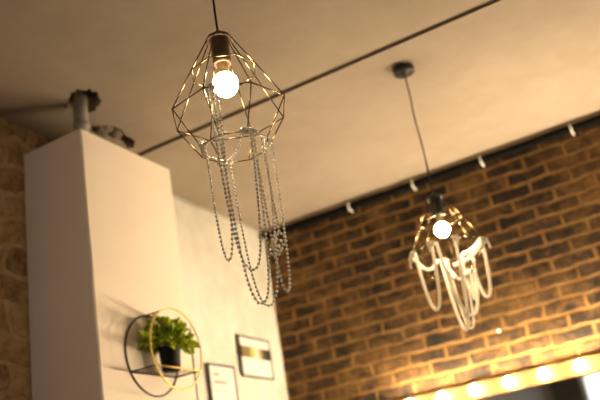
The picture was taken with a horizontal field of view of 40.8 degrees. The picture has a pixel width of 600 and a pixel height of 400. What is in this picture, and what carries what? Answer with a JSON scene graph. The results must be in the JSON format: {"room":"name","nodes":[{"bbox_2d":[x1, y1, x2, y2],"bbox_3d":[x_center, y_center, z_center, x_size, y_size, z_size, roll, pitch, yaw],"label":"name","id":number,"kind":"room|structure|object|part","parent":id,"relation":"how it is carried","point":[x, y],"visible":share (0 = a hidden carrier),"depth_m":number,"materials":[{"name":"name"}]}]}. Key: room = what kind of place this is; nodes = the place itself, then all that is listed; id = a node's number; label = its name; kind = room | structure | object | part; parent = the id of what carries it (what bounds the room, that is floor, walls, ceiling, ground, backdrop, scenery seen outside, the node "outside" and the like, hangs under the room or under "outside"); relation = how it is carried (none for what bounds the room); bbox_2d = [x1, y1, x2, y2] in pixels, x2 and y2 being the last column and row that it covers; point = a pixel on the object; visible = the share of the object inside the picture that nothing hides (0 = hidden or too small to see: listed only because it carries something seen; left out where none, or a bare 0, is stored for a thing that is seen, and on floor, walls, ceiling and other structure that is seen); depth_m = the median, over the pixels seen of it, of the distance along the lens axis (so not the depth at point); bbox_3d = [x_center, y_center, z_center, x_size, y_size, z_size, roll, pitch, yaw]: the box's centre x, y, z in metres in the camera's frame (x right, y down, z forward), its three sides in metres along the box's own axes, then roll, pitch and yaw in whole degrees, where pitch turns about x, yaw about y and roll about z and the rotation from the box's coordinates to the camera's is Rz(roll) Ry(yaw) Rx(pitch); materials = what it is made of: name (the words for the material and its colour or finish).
{"room":"beauty salon","nodes":[
{"label":"beauty salon","id":0,"kind":"room"},
{"bbox_2d":[23,129,198,399],"bbox_3d":[-0.634,1.219,3.054,0.382,3.055,0.599,-20,-24,24],"label":"column","id":1,"kind":"structure","parent":0,"point":[103,252],"depth_m":3.23,"materials":[{"name":"white paint"}]},
{"bbox_2d":[72,89,89,132],"bbox_3d":[-0.932,-0.387,3.421,0.070,0.251,0.070,-20,-24,24],"label":"vent pipe","id":2,"kind":"object","parent":1,"relation":"on","point":[79,97],"visible":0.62,"depth_m":3.39,"materials":[{"name":"grey metal"}]},
{"bbox_2d":[125,307,201,396],"bbox_3d":[-0.538,0.604,3.203,0.128,0.332,0.332,-20,-24,24],"label":"wall shelf","id":3,"kind":"object","parent":1,"relation":"attached to","point":[177,375],"visible":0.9,"depth_m":3.15,"materials":[{"name":"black metal"}]},
{"bbox_2d":[137,314,200,372],"bbox_3d":[-0.511,0.557,3.226,0.185,0.244,0.290,-20,-24,24],"label":"potted plant","id":4,"kind":"object","parent":3,"relation":"on","point":[169,333],"visible":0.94,"depth_m":3.19,"materials":[{"name":"green plant"}]},
{"bbox_3d":[-0.517,0.634,3.214,0.092,0.096,0.092,-20,-24,24],"label":"pot","id":5,"kind":"part","parent":4,"relation":"part of","materials":[{"name":"black ceramic"}]},
{"bbox_2d":[192,355,197,399],"bbox_3d":[-0.282,1.607,3.075,0.044,2.150,0.007,-20,-24,24],"label":"wire","id":6,"kind":"object","parent":1,"relation":"attached to","point":[192,355],"visible":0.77,"depth_m":3.43,"materials":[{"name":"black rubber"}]},
{"bbox_2d":[0,118,288,399],"bbox_3d":[-1.915,0.635,1.532,0.215,3.395,7.630,-20,-24,24],"label":"wall","id":7,"kind":"structure","parent":0,"point":[221,306],"depth_m":4.37,"materials":[{"name":"white paint"}]},
{"bbox_2d":[207,362,238,399],"bbox_3d":[-0.394,1.027,4.215,0.009,0.335,0.252,-20,-24,24],"label":"picture frame","id":8,"kind":"object","parent":7,"relation":"attached to","point":[222,378],"visible":1,"depth_m":4.24,"materials":[{"name":"white paper"}]},
{"bbox_2d":[237,334,274,379],"bbox_3d":[-0.251,0.904,4.616,0.009,0.236,0.338,-20,-24,24],"label":"picture frame","id":9,"kind":"object","parent":7,"relation":"attached to","point":[255,353],"visible":1,"depth_m":4.61,"materials":[{"name":"white paper"}]},
{"bbox_2d":[0,0,599,230],"bbox_3d":[0.035,-1.592,1.139,5.055,0.160,7.520,-20,-24,24],"label":"ceiling","id":10,"kind":"structure","parent":0,"point":[487,75],"depth_m":3.54,"materials":[{"name":"paint"}]},
{"bbox_2d":[96,126,122,137],"bbox_3d":[-0.879,-0.327,3.709,0.104,0.080,0.132,-20,-24,24],"label":"pipe","id":11,"kind":"object","parent":10,"relation":"in","point":[114,132],"visible":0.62,"depth_m":3.69,"materials":[{"name":"grey metal"}]},
{"bbox_2d":[171,0,284,162],"bbox_3d":[-0.236,-0.534,2.217,0.289,0.882,0.289,-8,-22,-5],"label":"pendant lamp","id":12,"kind":"object","parent":10,"relation":"hanging from","point":[227,84],"visible":0.89,"depth_m":2.12,"materials":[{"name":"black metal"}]},
{"bbox_2d":[202,132,226,160],"bbox_3d":[-0.223,-0.133,2.034,0.054,0.007,0.147,-3,-23,-18],"label":"string","id":13,"kind":"object","parent":12,"relation":"hanging from","point":[204,153],"visible":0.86,"depth_m":2.06,"materials":[{"name":"silver metal"}]},
{"bbox_3d":[-0.262,-0.680,2.276,0.011,0.493,0.010,-20,-24,24],"label":"cord","id":14,"kind":"part","parent":12,"relation":"part of","materials":[{"name":"black plastic"}]},
{"bbox_2d":[198,87,233,261],"bbox_3d":[-0.197,-0.055,1.930,0.021,0.430,0.125,7,-27,-36],"label":"string","id":15,"kind":"object","parent":12,"relation":"hanging from","point":[200,144],"visible":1,"depth_m":1.93,"materials":[{"name":"silver metal"}]},
{"bbox_2d":[210,35,231,68],"bbox_3d":[-0.212,-0.396,2.160,0.049,0.081,0.049,-20,-24,24],"label":"socket","id":16,"kind":"object","parent":12,"relation":"attached to","point":[220,46],"depth_m":2.14,"materials":[{"name":"metal"}]},
{"bbox_3d":[-0.196,-0.304,2.123,0.068,0.069,0.068,-20,-24,24],"label":"bulb","id":17,"kind":"part","parent":12,"relation":"part of","materials":[{"name":"white glass"}]},
{"bbox_2d":[216,127,246,166],"bbox_3d":[-0.172,-0.125,2.046,0.023,0.039,0.197,2,-25,-27],"label":"string","id":18,"kind":"object","parent":12,"relation":"hanging from","point":[244,132],"visible":0.8,"depth_m":2.02,"materials":[{"name":"silver metal"}]},
{"bbox_2d":[206,88,261,270],"bbox_3d":[-0.141,-0.056,1.904,0.118,0.472,0.021,9,-29,-39],"label":"string","id":19,"kind":"object","parent":12,"relation":"hanging from","point":[249,132],"visible":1,"depth_m":1.89,"materials":[{"name":"silver metal"}]},
{"bbox_2d":[207,83,269,304],"bbox_3d":[-0.132,-0.021,1.891,0.132,0.557,0.023,10,-29,-40],"label":"string","id":20,"kind":"object","parent":12,"relation":"hanging from","point":[212,89],"visible":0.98,"depth_m":1.88,"materials":[{"name":"silver metal"}]},
{"bbox_2d":[226,138,278,306],"bbox_3d":[-0.102,0.062,2.016,0.160,0.426,0.022,-25,-26,32],"label":"string","id":21,"kind":"object","parent":12,"relation":"hanging from","point":[266,143],"visible":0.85,"depth_m":2.02,"materials":[{"name":"silver metal"}]},
{"bbox_2d":[252,128,290,292],"bbox_3d":[-0.063,0.028,1.965,0.029,0.414,0.120,-15,-22,12],"label":"string","id":22,"kind":"object","parent":12,"relation":"hanging from","point":[256,131],"visible":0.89,"depth_m":1.95,"materials":[{"name":"silver metal"}]},
{"bbox_2d":[259,135,286,255],"bbox_3d":[-0.074,-0.015,1.970,0.045,0.320,0.026,-8,-22,-6],"label":"string","id":23,"kind":"object","parent":12,"relation":"hanging from","point":[261,139],"visible":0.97,"depth_m":1.93,"materials":[{"name":"silver metal"}]},
{"bbox_2d":[393,62,484,280],"bbox_3d":[0.532,-0.146,3.389,0.289,0.962,0.289,-8,-22,-5],"label":"pendant lamp","id":24,"kind":"object","parent":10,"relation":"hanging from","point":[403,70],"visible":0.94,"depth_m":3.30,"materials":[{"name":"black metal"}]},
{"bbox_3d":[0.507,-0.292,3.448,0.011,0.573,0.010,-20,-24,24],"label":"cord","id":25,"kind":"part","parent":24,"relation":"part of","materials":[{"name":"black plastic"}]},
{"bbox_2d":[409,258,438,270],"bbox_3d":[0.517,0.264,3.321,0.155,0.061,0.032,2,-25,-27],"label":"rope","id":26,"kind":"object","parent":24,"relation":"hanging from","point":[413,259],"visible":0.63,"depth_m":3.30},
{"bbox_2d":[409,240,440,310],"bbox_3d":[0.497,0.305,3.141,0.034,0.264,0.155,3,-25,-29],"label":"rope","id":27,"kind":"object","parent":24,"relation":"hanging from","point":[429,244],"visible":1,"depth_m":3.13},
{"bbox_2d":[429,196,443,217],"bbox_3d":[0.563,0.029,3.317,0.049,0.081,0.049,-20,-24,24],"label":"socket","id":28,"kind":"object","parent":24,"relation":"attached to","point":[437,199],"depth_m":3.30,"materials":[{"name":"black plastic"}]},
{"bbox_3d":[0.579,0.121,3.280,0.061,0.061,0.061,-20,-24,24],"label":"bulb","id":29,"kind":"part","parent":24,"relation":"part of","materials":[{"name":"white glass"}]},
{"bbox_2d":[439,234,469,330],"bbox_3d":[0.625,0.343,3.176,0.034,0.347,0.301,-8,-22,-4],"label":"rope","id":30,"kind":"object","parent":24,"relation":"hanging from","point":[455,238],"visible":0.98,"depth_m":3.11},
{"bbox_2d":[443,258,466,280],"bbox_3d":[0.642,0.282,3.318,0.014,0.119,0.111,11,-30,-42],"label":"rope","id":31,"kind":"object","parent":24,"relation":"hanging from","point":[451,272],"visible":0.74,"depth_m":3.33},
{"bbox_2d":[435,241,478,316],"bbox_3d":[0.637,0.315,3.161,0.256,0.294,0.012,13,-31,-44],"label":"rope","id":32,"kind":"object","parent":24,"relation":"hanging from","point":[436,243],"visible":0.96,"depth_m":3.11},
{"bbox_2d":[446,255,474,328],"bbox_3d":[0.667,0.379,3.307,0.071,0.309,0.009,-18,-23,19],"label":"rope","id":33,"kind":"object","parent":24,"relation":"hanging from","point":[461,256],"visible":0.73,"depth_m":3.29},
{"bbox_2d":[453,241,482,265],"bbox_3d":[0.684,0.220,3.272,0.016,0.051,0.193,4,-26,-30],"label":"rope","id":34,"kind":"object","parent":24,"relation":"attached to","point":[479,246],"visible":0.87,"depth_m":3.25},
{"bbox_2d":[463,269,475,300],"bbox_3d":[0.685,0.343,3.246,0.033,0.135,0.040,4,-26,-31],"label":"rope","id":35,"kind":"object","parent":24,"relation":"hanging from","point":[470,278],"visible":0.94,"depth_m":3.25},
{"bbox_2d":[461,237,481,255],"bbox_3d":[0.700,0.191,3.277,0.017,0.031,0.161,-1,-23,-20],"label":"rope","id":36,"kind":"object","parent":24,"relation":"attached to","point":[475,245],"visible":0.91,"depth_m":3.27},
{"bbox_2d":[473,238,491,297],"bbox_3d":[0.733,0.273,3.200,0.029,0.236,0.106,6,-27,-34],"label":"rope","id":37,"kind":"object","parent":24,"relation":"hanging from","point":[486,239],"visible":1,"depth_m":3.19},
{"bbox_2d":[264,124,599,399],"bbox_3d":[2.195,0.808,3.712,5.320,3.395,0.150,-20,-24,24],"label":"wall","id":38,"kind":"structure","parent":0,"point":[355,322],"depth_m":4.52,"materials":[{"name":"brick"}]},
{"bbox_2d":[261,111,599,233],"bbox_3d":[1.895,-0.568,4.207,4.970,0.023,0.040,-20,-24,24],"label":"trim","id":39,"kind":"structure","parent":38,"relation":"attached to","point":[598,112],"depth_m":4.68,"materials":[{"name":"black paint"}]},
{"bbox_2d":[264,115,599,238],"bbox_3d":[1.893,-0.540,4.182,4.911,0.047,0.048,-20,-24,24],"label":"cable","id":40,"kind":"object","parent":38,"relation":"attached to","point":[593,121],"visible":0.96,"depth_m":4.66,"materials":[{"name":"black metal"}]},
{"bbox_2d":[402,353,599,399],"bbox_3d":[1.742,1.241,3.684,2.650,1.198,0.115,-20,-24,24],"label":"vanity mirror","id":41,"kind":"object","parent":38,"relation":"attached to","point":[578,378],"visible":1,"depth_m":4.10,"materials":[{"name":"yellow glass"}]},
{"bbox_3d":[0.753,1.049,4.279,0.050,0.052,0.051,-20,-24,24],"label":"bulb","id":42,"kind":"part","parent":41,"relation":"part of","materials":[{"name":"glass"}]},
{"bbox_3d":[0.910,0.991,4.205,0.050,0.052,0.051,-20,-24,24],"label":"bulb","id":43,"kind":"part","parent":41,"relation":"part of","materials":[{"name":"glass"}]},
{"bbox_3d":[1.068,0.933,4.131,0.050,0.052,0.051,-20,-24,24],"label":"bulb","id":44,"kind":"part","parent":41,"relation":"part of","materials":[{"name":"glass"}]},
{"bbox_2d":[477,372,599,399],"bbox_3d":[1.761,1.251,3.717,2.480,1.028,0.010,-20,-24,24],"label":"mirror glass","id":45,"kind":"object","parent":41,"relation":"on","point":[586,386],"depth_m":4.07,"materials":[{"name":"mirror"}]},
{"bbox_3d":[1.226,0.876,4.057,0.050,0.052,0.051,-20,-24,24],"label":"bulb","id":46,"kind":"part","parent":41,"relation":"part of","materials":[{"name":"glass"}]},
{"bbox_3d":[1.383,0.818,3.984,0.050,0.052,0.051,-20,-24,24],"label":"bulb","id":47,"kind":"part","parent":41,"relation":"part of","materials":[{"name":"glass"}]}
]}

